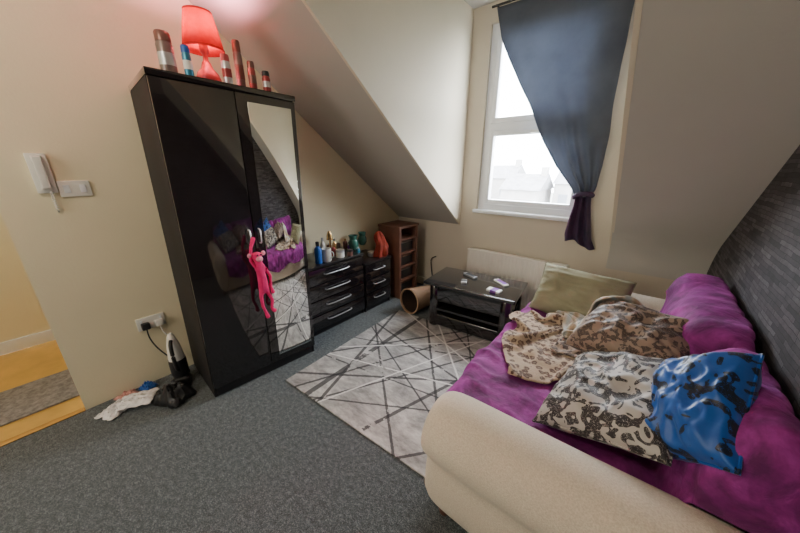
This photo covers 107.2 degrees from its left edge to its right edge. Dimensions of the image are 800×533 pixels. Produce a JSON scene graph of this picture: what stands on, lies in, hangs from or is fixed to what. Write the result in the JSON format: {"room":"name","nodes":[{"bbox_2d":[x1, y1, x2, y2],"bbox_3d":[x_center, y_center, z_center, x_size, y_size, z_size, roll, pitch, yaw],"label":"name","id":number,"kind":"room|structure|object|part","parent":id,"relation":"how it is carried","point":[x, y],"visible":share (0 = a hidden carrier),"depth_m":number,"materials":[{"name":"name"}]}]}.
{"room":"bedroom","nodes":[
{"label":"bedroom","id":0,"kind":"room"},
{"bbox_2d":[0,213,50,342],"bbox_3d":[-3.188,-0.589,1.892,0.100,2.700,3.400,15,24,37],"label":"wall","id":1,"kind":"structure","parent":0,"point":[22,314],"depth_m":2.31,"materials":[{"name":"paint"}]},
{"bbox_2d":[0,329,54,355],"bbox_3d":[-3.144,0.654,2.274,0.015,0.100,3.400,15,24,37],"label":"baseboard","id":2,"kind":"structure","parent":1,"relation":"attached to","point":[9,346],"depth_m":2.39,"materials":[{"name":"white wood"}]},
{"bbox_2d":[0,0,398,409],"bbox_3d":[-1.803,-0.482,1.577,0.140,2.700,5.450,15,24,37],"label":"wall","id":3,"kind":"structure","parent":0,"point":[99,265],"depth_m":1.65,"materials":[{"name":"paint"}]},
{"bbox_2d":[23,153,59,212],"bbox_3d":[-1.778,-0.413,1.479,0.045,0.290,0.070,15,24,37],"label":"intercom","id":4,"kind":"object","parent":3,"relation":"attached to","point":[37,163],"visible":1,"depth_m":1.46,"materials":[{"name":"white plastic"}]},
{"bbox_3d":[-1.774,-0.332,1.518,0.016,0.112,0.018,-4,19,-13],"label":"cord","id":5,"kind":"part","parent":4,"relation":"part of","materials":[{"name":"white plastic"}]},
{"bbox_2d":[0,407,85,447],"bbox_3d":[-2.186,0.973,1.480,0.040,0.009,0.860,15,24,37],"label":"trim","id":6,"kind":"structure","parent":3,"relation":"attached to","point":[53,422],"depth_m":1.66,"materials":[{"name":"yellow wood"}]},
{"bbox_2d":[56,180,92,196],"bbox_3d":[-1.728,-0.414,1.569,0.014,0.080,0.120,15,24,37],"label":"light switch","id":7,"kind":"object","parent":3,"relation":"attached to","point":[66,188],"visible":1,"depth_m":1.56,"materials":[{"name":"white plastic"}]},
{"bbox_2d":[135,312,165,331],"bbox_3d":[-1.640,0.365,1.945,0.014,0.086,0.146,15,24,37],"label":"wall socket","id":8,"kind":"object","parent":3,"relation":"attached to","point":[151,318],"visible":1,"depth_m":1.94,"materials":[{"name":"white plastic"}]},
{"bbox_2d":[141,322,167,356],"bbox_3d":[-1.600,0.557,2.000,0.157,0.423,0.041,-12,22,-32],"label":"plug","id":9,"kind":"object","parent":8,"relation":"in","point":[146,326],"visible":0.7,"depth_m":1.91,"materials":[{"name":"black plastic"}]},
{"bbox_2d":[154,318,166,334],"bbox_3d":[-1.576,0.545,2.034,0.106,0.422,0.042,-8,20,-22],"label":"plug","id":10,"kind":"object","parent":8,"relation":"in","point":[158,322],"visible":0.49,"depth_m":1.96,"materials":[{"name":"white plastic"}]},
{"bbox_2d":[0,282,491,532],"bbox_3d":[-1.174,1.010,1.536,4.090,0.100,5.450,15,24,37],"label":"floor","id":11,"kind":"structure","parent":0,"point":[260,455],"depth_m":1.45,"materials":[{"name":"grey carpet"}]},
{"bbox_2d":[0,369,79,426],"bbox_3d":[-2.358,0.835,1.877,0.420,0.012,0.570,15,24,37],"label":"door mat","id":12,"kind":"object","parent":11,"relation":"on","point":[19,402],"visible":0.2,"depth_m":1.88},
{"bbox_2d":[94,398,125,420],"bbox_3d":[-1.708,0.841,1.788,0.133,0.049,0.197,4,19,10],"label":"bag","id":13,"kind":"object","parent":11,"relation":"on","point":[108,414],"visible":0.69,"depth_m":1.74,"materials":[{"name":"white plastic"}]},
{"bbox_2d":[116,387,159,411],"bbox_3d":[-1.619,0.809,1.820,0.191,0.030,0.157,-8,20,-22],"label":"papers","id":14,"kind":"object","parent":13,"relation":"on","point":[144,397],"visible":1,"depth_m":1.81,"materials":[{"name":"white paper"}]},
{"bbox_2d":[113,389,137,399],"bbox_3d":[-1.732,0.816,1.876,0.133,0.040,0.111,10,21,26],"label":"leaflet","id":15,"kind":"object","parent":11,"relation":"on","point":[125,393],"visible":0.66,"depth_m":1.87,"materials":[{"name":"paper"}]},
{"bbox_2d":[138,381,158,390],"bbox_3d":[-1.671,0.781,1.953,0.090,0.054,0.077,4,19,10],"label":"cloth","id":16,"kind":"object","parent":11,"relation":"on","point":[148,385],"visible":0.94,"depth_m":1.94,"materials":[{"name":"blue fabric"}]},
{"bbox_2d":[152,379,195,408],"bbox_3d":[-1.432,0.774,1.852,0.201,0.133,0.160,4,19,10],"label":"bag","id":17,"kind":"object","parent":11,"relation":"on","point":[172,395],"visible":1,"depth_m":1.81,"materials":[{"name":"black plastic"}]},
{"bbox_2d":[166,333,191,384],"bbox_3d":[-1.463,0.617,1.934,0.097,0.390,0.152,-11,21,-29],"label":"vacuum","id":18,"kind":"object","parent":11,"relation":"on","point":[177,361],"visible":0.95,"depth_m":1.92,"materials":[{"name":"black plastic"}]},
{"bbox_3d":[-1.441,0.581,1.882,0.022,0.229,0.066,-11,21,-29],"label":"handle","id":19,"kind":"part","parent":18,"relation":"part of","materials":[{"name":"black plastic"}]},
{"bbox_2d":[128,66,314,396],"bbox_3d":[-1.074,-0.153,1.982,0.530,1.810,0.718,17,24,40],"label":"wardrobe","id":20,"kind":"object","parent":11,"relation":"on","point":[222,158],"visible":0.91,"depth_m":1.73,"materials":[{"name":"black laminate"}]},
{"bbox_2d":[153,29,177,72],"bbox_3d":[-1.107,-1.006,1.395,0.070,0.174,0.070,6,20,17],"label":"spray can","id":21,"kind":"object","parent":20,"relation":"on","point":[166,58],"visible":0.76,"depth_m":1.37,"materials":[{"name":"orange metal"}]},
{"bbox_2d":[180,44,193,75],"bbox_3d":[-1.026,-0.990,1.421,0.040,0.126,0.040,-4,19,-12],"label":"spray can","id":22,"kind":"object","parent":20,"relation":"on","point":[186,58],"visible":0.88,"depth_m":1.41,"materials":[{"name":"blue metal"}]},
{"bbox_2d":[182,5,224,81],"bbox_3d":[-1.024,-1.135,1.540,0.193,0.324,0.193,15,24,37],"label":"table lamp","id":23,"kind":"object","parent":20,"relation":"on","point":[200,34],"visible":0.86,"depth_m":1.47,"materials":[{"name":"ceramic"}]},
{"bbox_3d":[-1.024,-1.284,1.490,0.129,0.009,0.129,15,24,37],"label":"trim","id":24,"kind":"part","parent":23,"relation":"part of","materials":[{"name":"red fabric"}]},
{"bbox_3d":[-1.024,-1.207,1.516,0.191,0.166,0.191,15,24,37],"label":"lamp shade","id":25,"kind":"part","parent":23,"relation":"part of","materials":[{"name":"red fabric"}]},
{"bbox_3d":[-1.024,-1.132,1.541,0.193,0.010,0.193,15,24,37],"label":"trim","id":26,"kind":"part","parent":23,"relation":"part of","materials":[{"name":"red fabric"}]},
{"bbox_3d":[-1.027,-0.084,1.710,0.018,1.706,0.361,17,24,40],"label":"door","id":27,"kind":"part","parent":20,"relation":"part of","materials":[{"name":"black laminate"}]},
{"bbox_3d":[-1.071,-1.003,1.717,0.504,0.030,0.718,17,24,40],"label":"panel","id":28,"kind":"part","parent":20,"relation":"part of","materials":[{"name":"black laminate"}]},
{"bbox_2d":[220,53,232,83],"bbox_3d":[-0.912,-1.037,1.551,0.046,0.132,0.046,-1,19,-4],"label":"spray can","id":29,"kind":"object","parent":20,"relation":"on","point":[225,63],"visible":0.93,"depth_m":1.54,"materials":[{"name":"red metal"}]},
{"bbox_2d":[231,39,245,85],"bbox_3d":[-0.902,-1.125,1.650,0.046,0.234,0.046,5,19,14],"label":"spray can","id":30,"kind":"object","parent":20,"relation":"on","point":[237,57],"visible":0.83,"depth_m":1.63,"materials":[{"name":"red metal"}]},
{"bbox_2d":[247,61,257,88],"bbox_3d":[-0.837,-1.079,1.667,0.042,0.136,0.042,13,23,33],"label":"spray can","id":31,"kind":"object","parent":20,"relation":"on","point":[250,65],"visible":0.82,"depth_m":1.65,"materials":[{"name":"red metal"}]},
{"bbox_2d":[247,237,276,317],"bbox_3d":[-0.864,0.079,1.852,0.077,0.543,0.115,5,19,15],"label":"monkey","id":32,"kind":"object","parent":20,"relation":"hanging from","point":[258,265],"visible":1,"depth_m":1.84},
{"bbox_2d":[261,71,270,90],"bbox_3d":[-0.785,-1.084,1.732,0.046,0.105,0.046,1,19,4],"label":"spray can","id":33,"kind":"object","parent":20,"relation":"on","point":[266,83],"visible":0.89,"depth_m":1.72,"materials":[{"name":"red metal"}]},
{"bbox_3d":[-0.784,-0.160,1.957,0.018,1.706,0.341,17,24,40],"label":"door","id":34,"kind":"part","parent":20,"relation":"part of","materials":[{"name":"black laminate"}]},
{"bbox_2d":[247,102,310,353],"bbox_3d":[-0.766,-0.165,1.959,0.004,1.615,0.255,17,24,40],"label":"mirror","id":35,"kind":"object","parent":20,"relation":"attached to","point":[271,132],"depth_m":1.90,"materials":[{"name":"clear glass"}]},
{"bbox_2d":[307,247,364,335],"bbox_3d":[-0.685,0.215,2.746,0.413,0.630,0.647,15,24,37],"label":"dresser","id":36,"kind":"object","parent":11,"relation":"on","point":[336,285],"visible":0.73,"depth_m":2.62,"materials":[{"name":"black laminate"}]},
{"bbox_2d":[314,241,322,263],"bbox_3d":[-0.682,-0.118,2.456,0.060,0.186,0.060,15,24,37],"label":"bottle","id":37,"kind":"object","parent":36,"relation":"on","point":[317,250],"visible":1,"depth_m":2.44,"materials":[{"name":"blue plastic"}]},
{"bbox_2d":[320,238,324,247],"bbox_3d":[-0.704,-0.184,2.688,0.044,0.163,0.044,15,24,37],"label":"bottle","id":38,"kind":"object","parent":36,"relation":"on","point":[322,244],"visible":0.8,"depth_m":2.67,"materials":[{"name":"white plastic"}]},
{"bbox_2d":[321,247,333,261],"bbox_3d":[-0.619,-0.097,2.509,0.080,0.112,0.103,-16,25,-40],"label":"mug","id":39,"kind":"object","parent":36,"relation":"on","point":[326,251],"visible":0.99,"depth_m":2.49,"materials":[{"name":"white ceramic"}]},
{"bbox_2d":[326,231,332,253],"bbox_3d":[-0.651,-0.229,2.740,0.060,0.214,0.060,15,24,37],"label":"ornament","id":40,"kind":"object","parent":36,"relation":"on","point":[329,236],"visible":0.67,"depth_m":2.71,"materials":[{"name":"gold metal"}]},
{"bbox_2d":[331,245,335,255],"bbox_3d":[-0.602,-0.147,2.666,0.036,0.107,0.036,15,24,37],"label":"bottle","id":41,"kind":"object","parent":36,"relation":"on","point":[333,247],"visible":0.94,"depth_m":2.65,"materials":[{"name":"red plastic"}]},
{"bbox_3d":[-0.695,-0.077,2.655,0.388,0.020,0.647,15,24,37],"label":"panel","id":42,"kind":"part","parent":36,"relation":"part of","materials":[{"name":"black wood"}]},
{"bbox_3d":[-0.686,0.005,2.676,0.350,0.131,0.629,15,24,37],"label":"drawer","id":43,"kind":"part","parent":36,"relation":"part of","materials":[{"name":"black laminate"}]},
{"bbox_3d":[-0.539,0.031,2.556,0.035,0.010,0.278,15,24,37],"label":"handle","id":44,"kind":"part","parent":36,"relation":"part of","materials":[{"name":"silver metal"}]},
{"bbox_3d":[-0.686,0.137,2.720,0.350,0.131,0.629,15,24,37],"label":"drawer","id":45,"kind":"part","parent":36,"relation":"part of","materials":[{"name":"black laminate"}]},
{"bbox_3d":[-0.686,0.268,2.765,0.350,0.131,0.629,15,24,37],"label":"drawer","id":46,"kind":"part","parent":36,"relation":"part of","materials":[{"name":"black laminate"}]},
{"bbox_3d":[-0.539,0.294,2.646,0.035,0.010,0.278,15,24,37],"label":"handle","id":47,"kind":"part","parent":36,"relation":"part of","materials":[{"name":"silver metal"}]},
{"bbox_3d":[-0.686,0.400,2.809,0.350,0.131,0.629,15,24,37],"label":"drawer","id":48,"kind":"part","parent":36,"relation":"part of","materials":[{"name":"black laminate"}]},
{"bbox_2d":[336,248,344,257],"bbox_3d":[-0.535,-0.119,2.644,0.075,0.068,0.075,5,19,16],"label":"jar","id":49,"kind":"object","parent":36,"relation":"on","point":[339,252],"visible":1,"depth_m":2.62,"materials":[{"name":"white plastic"}]},
{"bbox_3d":[-0.535,-0.142,2.636,0.075,0.020,0.075,5,19,16],"label":"lid","id":50,"kind":"part","parent":49,"relation":"part of","materials":[{"name":"silver metal"}]},
{"bbox_2d":[343,239,347,248],"bbox_3d":[-0.541,-0.228,2.916,0.044,0.100,0.044,15,24,37],"label":"bottle","id":51,"kind":"object","parent":36,"relation":"on","point":[345,243],"visible":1,"depth_m":2.90,"materials":[{"name":"brown glass"}]},
{"bbox_2d":[347,249,352,255],"bbox_3d":[-0.455,-0.129,2.693,0.054,0.054,0.054,5,19,16],"label":"jar","id":52,"kind":"object","parent":36,"relation":"on","point":[349,251],"visible":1,"depth_m":2.68,"materials":[{"name":"brown glass"}]},
{"bbox_2d":[348,234,358,249],"bbox_3d":[-0.452,-0.233,2.861,0.100,0.144,0.100,5,19,16],"label":"glass vase","id":53,"kind":"object","parent":36,"relation":"on","point":[353,243],"visible":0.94,"depth_m":2.83,"materials":[{"name":"green glass"}]},
{"bbox_2d":[360,249,391,311],"bbox_3d":[-0.348,0.141,3.135,0.413,0.520,0.382,15,24,37],"label":"dresser","id":54,"kind":"object","parent":11,"relation":"on","point":[376,270],"visible":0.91,"depth_m":3.00,"materials":[{"name":"black laminate"}]},
{"bbox_2d":[358,231,366,244],"bbox_3d":[-0.391,-0.291,3.053,0.090,0.130,0.090,5,19,16],"label":"glass vase","id":55,"kind":"object","parent":54,"relation":"on","point":[362,239],"visible":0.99,"depth_m":3.02,"materials":[{"name":"green glass"}]},
{"bbox_2d":[367,250,373,256],"bbox_3d":[-0.300,-0.134,3.056,0.073,0.050,0.073,5,19,16],"label":"jar","id":56,"kind":"object","parent":54,"relation":"on","point":[370,252],"visible":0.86,"depth_m":3.03,"materials":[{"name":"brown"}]},
{"bbox_3d":[-0.358,-0.099,3.063,0.388,0.020,0.382,15,24,37],"label":"panel","id":57,"kind":"part","parent":54,"relation":"part of","materials":[{"name":"black wood"}]},
{"bbox_3d":[-0.349,-0.012,3.085,0.350,0.140,0.364,15,24,37],"label":"drawer","id":58,"kind":"part","parent":54,"relation":"part of","materials":[{"name":"black laminate"}]},
{"bbox_3d":[-0.349,0.129,3.132,0.350,0.140,0.364,15,24,37],"label":"drawer","id":59,"kind":"part","parent":54,"relation":"part of","materials":[{"name":"black laminate"}]},
{"bbox_3d":[-0.349,0.269,3.180,0.350,0.140,0.364,15,24,37],"label":"drawer","id":60,"kind":"part","parent":54,"relation":"part of","materials":[{"name":"black laminate"}]},
{"bbox_2d":[373,231,388,257],"bbox_3d":[-0.200,-0.232,3.013,0.158,0.260,0.154,15,24,37],"label":"cloth","id":61,"kind":"object","parent":54,"relation":"on","point":[381,249],"visible":1,"depth_m":2.98,"materials":[{"name":"fabric"}]},
{"bbox_2d":[286,310,490,477],"bbox_3d":[0.284,0.779,2.047,1.700,0.010,1.300,13,23,34],"label":"rug","id":62,"kind":"object","parent":11,"relation":"on","point":[384,382],"visible":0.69,"depth_m":2.04,"materials":[{"name":"grey carpet"}]},
{"bbox_2d":[400,285,429,313],"bbox_3d":[0.199,0.310,3.014,0.329,0.257,0.258,-16,25,-39],"label":"waste bin","id":63,"kind":"object","parent":62,"relation":"on","point":[412,300],"visible":0.9,"depth_m":2.98,"materials":[{"name":"cardboard"}]},
{"bbox_2d":[423,267,527,340],"bbox_3d":[0.668,0.334,2.679,0.790,0.424,0.480,12,22,32],"label":"coffee table","id":64,"kind":"object","parent":62,"relation":"on","point":[468,308],"visible":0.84,"depth_m":2.53,"materials":[{"name":"black wood"}]},
{"bbox_3d":[0.319,0.343,2.698,0.100,0.396,0.100,12,22,32],"label":"leg","id":65,"kind":"part","parent":64,"relation":"part of","materials":[{"name":"black laminate"}]},
{"bbox_2d":[461,279,466,283],"bbox_3d":[0.562,0.131,2.587,0.051,0.020,0.070,5,19,16],"label":"packet","id":66,"kind":"object","parent":64,"relation":"on","point":[463,281],"visible":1,"depth_m":2.56,"materials":[{"name":"plastic"}]},
{"bbox_2d":[463,272,476,278],"bbox_3d":[0.648,0.083,2.729,0.045,0.021,0.150,-10,21,-28],"label":"remote control","id":67,"kind":"object","parent":64,"relation":"on","point":[464,273],"visible":1,"depth_m":2.71,"materials":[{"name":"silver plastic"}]},
{"bbox_2d":[429,302,515,326],"bbox_3d":[0.672,0.369,2.688,0.680,0.023,0.440,12,22,32],"label":"shelf","id":68,"kind":"object","parent":64,"relation":"attached to","point":[481,317],"depth_m":2.55,"materials":[{"name":"wood"}]},
{"bbox_2d":[486,287,501,293],"bbox_3d":[0.766,0.194,2.401,0.110,0.020,0.071,17,25,41],"label":"packet","id":69,"kind":"object","parent":64,"relation":"on","point":[490,289],"visible":1,"depth_m":2.39,"materials":[{"name":"white plastic"}]},
{"bbox_2d":[494,279,508,286],"bbox_3d":[0.879,0.139,2.566,0.050,0.019,0.150,-6,20,-17],"label":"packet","id":70,"kind":"object","parent":64,"relation":"on","point":[498,281],"visible":1,"depth_m":2.54,"materials":[{"name":"white plastic"}]},
{"bbox_3d":[0.836,0.453,2.374,0.100,0.396,0.100,12,22,32],"label":"leg","id":71,"kind":"part","parent":64,"relation":"part of","materials":[{"name":"black laminate"}]},
{"bbox_3d":[1.034,0.356,2.659,0.100,0.396,0.100,12,22,32],"label":"leg","id":72,"kind":"part","parent":64,"relation":"part of","materials":[{"name":"black laminate"}]},
{"bbox_2d":[421,293,745,532],"bbox_3d":[0.951,0.566,1.489,0.904,0.749,1.790,15,24,37],"label":"sofa","id":73,"kind":"object","parent":62,"relation":"on","point":[488,470],"visible":0.35,"depth_m":0.87,"materials":[{"name":"beige fabric"}]},
{"bbox_3d":[0.478,0.808,0.940,0.875,0.565,0.269,15,24,37],"label":"armrest","id":74,"kind":"part","parent":73,"relation":"part of","materials":[{"name":"beige fabric"}]},
{"bbox_2d":[445,273,799,532],"bbox_3d":[0.905,0.423,1.428,0.966,0.647,1.314,15,24,37],"label":"throw","id":75,"kind":"object","parent":73,"relation":"on","point":[765,498],"visible":0.42,"depth_m":0.88,"materials":[{"name":"purple fabric"}]},
{"bbox_2d":[502,310,574,383],"bbox_3d":[0.848,0.411,1.557,0.699,0.090,0.751,15,24,37],"label":"blanket","id":76,"kind":"object","parent":75,"relation":"on","point":[529,356],"visible":0.38,"depth_m":1.56,"materials":[{"name":"beige fabric"}]},
{"bbox_2d":[550,336,582,357],"bbox_3d":[1.048,0.382,1.555,0.409,0.112,0.608,15,24,37],"label":"blanket","id":77,"kind":"object","parent":76,"relation":"on","point":[559,347],"visible":0.08,"depth_m":1.53,"materials":[{"name":"beige fabric"}]},
{"bbox_2d":[555,295,644,337],"bbox_3d":[1.082,0.236,1.594,0.458,0.311,0.305,15,24,37],"label":"blanket","id":78,"kind":"object","parent":77,"relation":"on","point":[572,321],"visible":0.24,"depth_m":1.61,"materials":[{"name":"beige fabric"}]},
{"bbox_2d":[564,300,689,358],"bbox_3d":[1.028,0.308,1.297,0.343,0.256,0.428,-12,22,-31],"label":"cushion","id":79,"kind":"object","parent":77,"relation":"on","point":[614,325],"visible":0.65,"depth_m":1.24,"materials":[{"name":"brown fabric"}]},
{"bbox_2d":[528,262,636,315],"bbox_3d":[1.154,0.195,1.911,0.536,0.311,0.262,17,25,40],"label":"cushion","id":80,"kind":"object","parent":75,"relation":"on","point":[560,288],"visible":0.7,"depth_m":1.87,"materials":[{"name":"fabric"}]},
{"bbox_2d":[532,351,673,466],"bbox_3d":[0.776,0.467,1.070,0.474,0.285,0.373,-15,24,-38],"label":"cushion","id":81,"kind":"object","parent":75,"relation":"on","point":[604,397],"visible":0.76,"depth_m":0.99,"materials":[{"name":"beige fabric"}]},
{"bbox_2d":[645,351,764,475],"bbox_3d":[0.854,0.400,0.850,0.389,0.341,0.219,-15,24,-38],"label":"cushion","id":82,"kind":"object","parent":81,"relation":"on","point":[700,402],"visible":0.88,"depth_m":0.78,"materials":[{"name":"blue fabric"}]},
{"bbox_3d":[1.447,0.429,2.053,0.875,0.569,0.269,15,24,37],"label":"armrest","id":83,"kind":"part","parent":73,"relation":"part of","materials":[{"name":"beige fabric"}]},
{"bbox_3d":[1.282,0.508,1.212,0.065,0.460,1.150,15,24,37],"label":"backrest","id":84,"kind":"part","parent":73,"relation":"part of","materials":[{"name":"beige fabric"}]},
{"bbox_2d":[378,220,418,298],"bbox_3d":[-0.015,-0.089,3.362,0.310,0.810,0.340,15,24,37],"label":"shelf unit","id":85,"kind":"object","parent":11,"relation":"on","point":[395,232],"visible":0.62,"depth_m":3.23,"materials":[{"name":"red wood"}]},
{"bbox_3d":[-0.111,-0.045,3.263,0.300,0.790,0.030,15,24,37],"label":"panel","id":86,"kind":"part","parent":85,"relation":"part of","materials":[{"name":"red wood"}]},
{"bbox_3d":[-0.015,-0.461,3.236,0.310,0.025,0.340,15,24,37],"label":"panel","id":87,"kind":"part","parent":85,"relation":"part of","materials":[{"name":"red wood"}]},
{"bbox_2d":[401,252,411,265],"bbox_3d":[-0.026,-0.103,3.368,0.245,0.108,0.236,15,24,37],"label":"storage box","id":88,"kind":"object","parent":85,"relation":"on","point":[407,258],"visible":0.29,"depth_m":3.30,"materials":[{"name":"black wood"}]},
{"bbox_2d":[401,265,411,278],"bbox_3d":[-0.026,0.044,3.417,0.245,0.108,0.236,15,24,37],"label":"storage box","id":89,"kind":"object","parent":85,"relation":"on","point":[407,271],"visible":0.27,"depth_m":3.35,"materials":[{"name":"black wicker"}]},
{"bbox_2d":[401,278,411,290],"bbox_3d":[-0.026,0.191,3.467,0.245,0.108,0.236,15,24,37],"label":"storage box","id":90,"kind":"object","parent":85,"relation":"on","point":[408,283],"visible":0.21,"depth_m":3.40,"materials":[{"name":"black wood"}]},
{"bbox_2d":[401,239,412,251],"bbox_3d":[-0.026,-0.250,3.318,0.245,0.108,0.236,15,24,37],"label":"storage box","id":91,"kind":"object","parent":85,"relation":"on","point":[407,244],"visible":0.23,"depth_m":3.25,"materials":[{"name":"black wicker"}]},
{"bbox_3d":[-0.017,-0.038,3.382,0.287,0.020,0.260,15,24,37],"label":"shelf","id":92,"kind":"part","parent":85,"relation":"part of","materials":[{"name":"red wood"}]},
{"bbox_3d":[-0.017,0.109,3.432,0.287,0.020,0.260,15,24,37],"label":"shelf","id":93,"kind":"part","parent":85,"relation":"part of","materials":[{"name":"red wood"}]},
{"bbox_3d":[-0.017,-0.332,3.283,0.287,0.020,0.260,15,24,37],"label":"shelf","id":94,"kind":"part","parent":85,"relation":"part of","materials":[{"name":"red wood"}]},
{"bbox_3d":[-0.017,-0.185,3.332,0.287,0.020,0.260,15,24,37],"label":"shelf","id":95,"kind":"part","parent":85,"relation":"part of","materials":[{"name":"red wood"}]},
{"bbox_3d":[0.074,-0.117,3.475,0.300,0.790,0.030,15,24,37],"label":"panel","id":96,"kind":"part","parent":85,"relation":"part of","materials":[{"name":"red wood"}]},
{"bbox_2d":[189,0,457,223],"bbox_3d":[-0.460,-1.138,2.254,0.850,1.893,2.427,15,24,37],"label":"ceiling","id":97,"kind":"structure","parent":0,"point":[282,38],"depth_m":2.06,"materials":[{"name":"paint"}]},
{"bbox_2d":[301,0,473,224],"bbox_3d":[-0.132,-1.050,1.998,0.020,1.895,2.427,15,24,37],"label":"wall","id":98,"kind":"structure","parent":0,"point":[411,58],"depth_m":2.20,"materials":[{"name":"paint"}]},
{"bbox_2d":[464,0,498,8],"bbox_3d":[-0.628,-1.526,0.296,3.070,0.100,5.590,15,24,37],"label":"ceiling","id":99,"kind":"structure","parent":0,"point":[474,4],"depth_m":2.47,"materials":[{"name":"paint"}]},
{"bbox_2d":[399,0,674,299],"bbox_3d":[1.105,-0.875,2.737,2.790,2.700,0.140,15,24,37],"label":"wall","id":100,"kind":"structure","parent":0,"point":[541,239],"depth_m":2.69,"materials":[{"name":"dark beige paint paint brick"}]},
{"bbox_2d":[417,276,525,310],"bbox_3d":[1.064,0.382,3.094,2.770,0.090,0.014,15,24,37],"label":"baseboard","id":101,"kind":"structure","parent":100,"relation":"attached to","point":[420,279],"depth_m":3.69,"materials":[{"name":"paint"}]},
{"bbox_2d":[492,0,515,8],"bbox_3d":[1.200,-2.011,2.101,1.100,0.018,0.106,15,24,37],"label":"curtain rod","id":102,"kind":"object","parent":100,"relation":"attached to","point":[508,1],"visible":0.87,"depth_m":2.35,"materials":[{"name":"black plastic"}]},
{"bbox_2d":[466,247,568,305],"bbox_3d":[1.075,0.165,2.955,1.002,0.590,0.096,15,24,37],"label":"radiator","id":103,"kind":"object","parent":100,"relation":"attached to","point":[504,265],"visible":0.37,"depth_m":2.85,"materials":[{"name":"metal"}]},
{"bbox_2d":[468,247,568,267],"bbox_3d":[1.090,-0.097,2.832,0.938,0.015,0.066,15,24,37],"label":"grille","id":104,"kind":"object","parent":103,"relation":"attached to","point":[517,258],"depth_m":2.82,"materials":[{"name":"metal"}]},
{"bbox_2d":[472,23,574,221],"bbox_3d":[1.164,-1.228,2.515,0.995,1.600,0.135,15,24,37],"label":"window","id":105,"kind":"structure","parent":100,"relation":"attached to","point":[495,126],"depth_m":2.69,"materials":[{"name":"white plastic"}]},
{"bbox_3d":[1.174,-1.591,2.404,0.811,0.716,0.065,15,24,37],"label":"sash","id":106,"kind":"part","parent":105,"relation":"part of","materials":[{"name":"white plastic"}]},
{"bbox_3d":[1.145,-0.479,2.744,0.995,0.034,0.075,15,24,37],"label":"sill","id":107,"kind":"part","parent":105,"relation":"part of","materials":[{"name":"white plastic"}]},
{"bbox_3d":[1.174,-0.876,2.646,0.811,0.666,0.065,15,24,37],"label":"sash","id":108,"kind":"part","parent":105,"relation":"part of","materials":[{"name":"white plastic"}]},
{"bbox_2d":[497,0,634,249],"bbox_3d":[1.160,-1.107,2.363,1.012,1.861,0.116,14,23,35],"label":"curtain","id":109,"kind":"object","parent":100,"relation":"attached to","point":[565,56],"visible":1,"depth_m":2.24,"materials":[{"name":"fabric"}]},
{"bbox_2d":[610,0,642,244],"bbox_3d":[0.921,-0.771,1.176,0.020,1.895,2.427,15,24,37],"label":"wall","id":110,"kind":"structure","parent":0,"point":[639,3],"depth_m":1.26,"materials":[{"name":"paint"}]},
{"bbox_2d":[606,0,799,279],"bbox_3d":[1.143,-0.619,1.035,0.575,2.093,2.427,15,24,37],"label":"ceiling","id":111,"kind":"structure","parent":0,"point":[714,113],"depth_m":1.23,"materials":[{"name":"paint"}]},
{"bbox_2d":[707,145,799,532],"bbox_3d":[0.458,0.117,-0.188,0.140,2.700,5.450,15,24,37],"label":"wall","id":112,"kind":"structure","parent":0,"point":[759,261],"depth_m":1.13,"materials":[{"name":"stone"}]},
{"label":"outside","id":113,"kind":"structure","parent":0,"visible":0},
{"bbox_3d":[34.859,-11.207,65.753,150.000,0.200,134.000,15,24,37],"label":"ground","id":114,"kind":"structure","parent":113,"visible":0},
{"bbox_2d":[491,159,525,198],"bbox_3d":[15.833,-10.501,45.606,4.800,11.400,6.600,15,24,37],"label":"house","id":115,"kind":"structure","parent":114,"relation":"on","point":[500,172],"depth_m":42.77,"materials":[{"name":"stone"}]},
{"bbox_2d":[499,167,553,202],"bbox_3d":[16.107,-7.434,38.197,4.800,10.350,6.600,15,24,37],"label":"house","id":116,"kind":"structure","parent":114,"relation":"on","point":[518,187],"depth_m":35.57,"materials":[{"name":"stone"}]},
{"bbox_2d":[552,171,571,203],"bbox_3d":[22.104,-7.426,37.084,4.800,11.050,6.600,15,24,37],"label":"house","id":117,"kind":"structure","parent":114,"relation":"on","point":[562,191],"depth_m":35.09,"materials":[{"name":"stone"}]}
]}

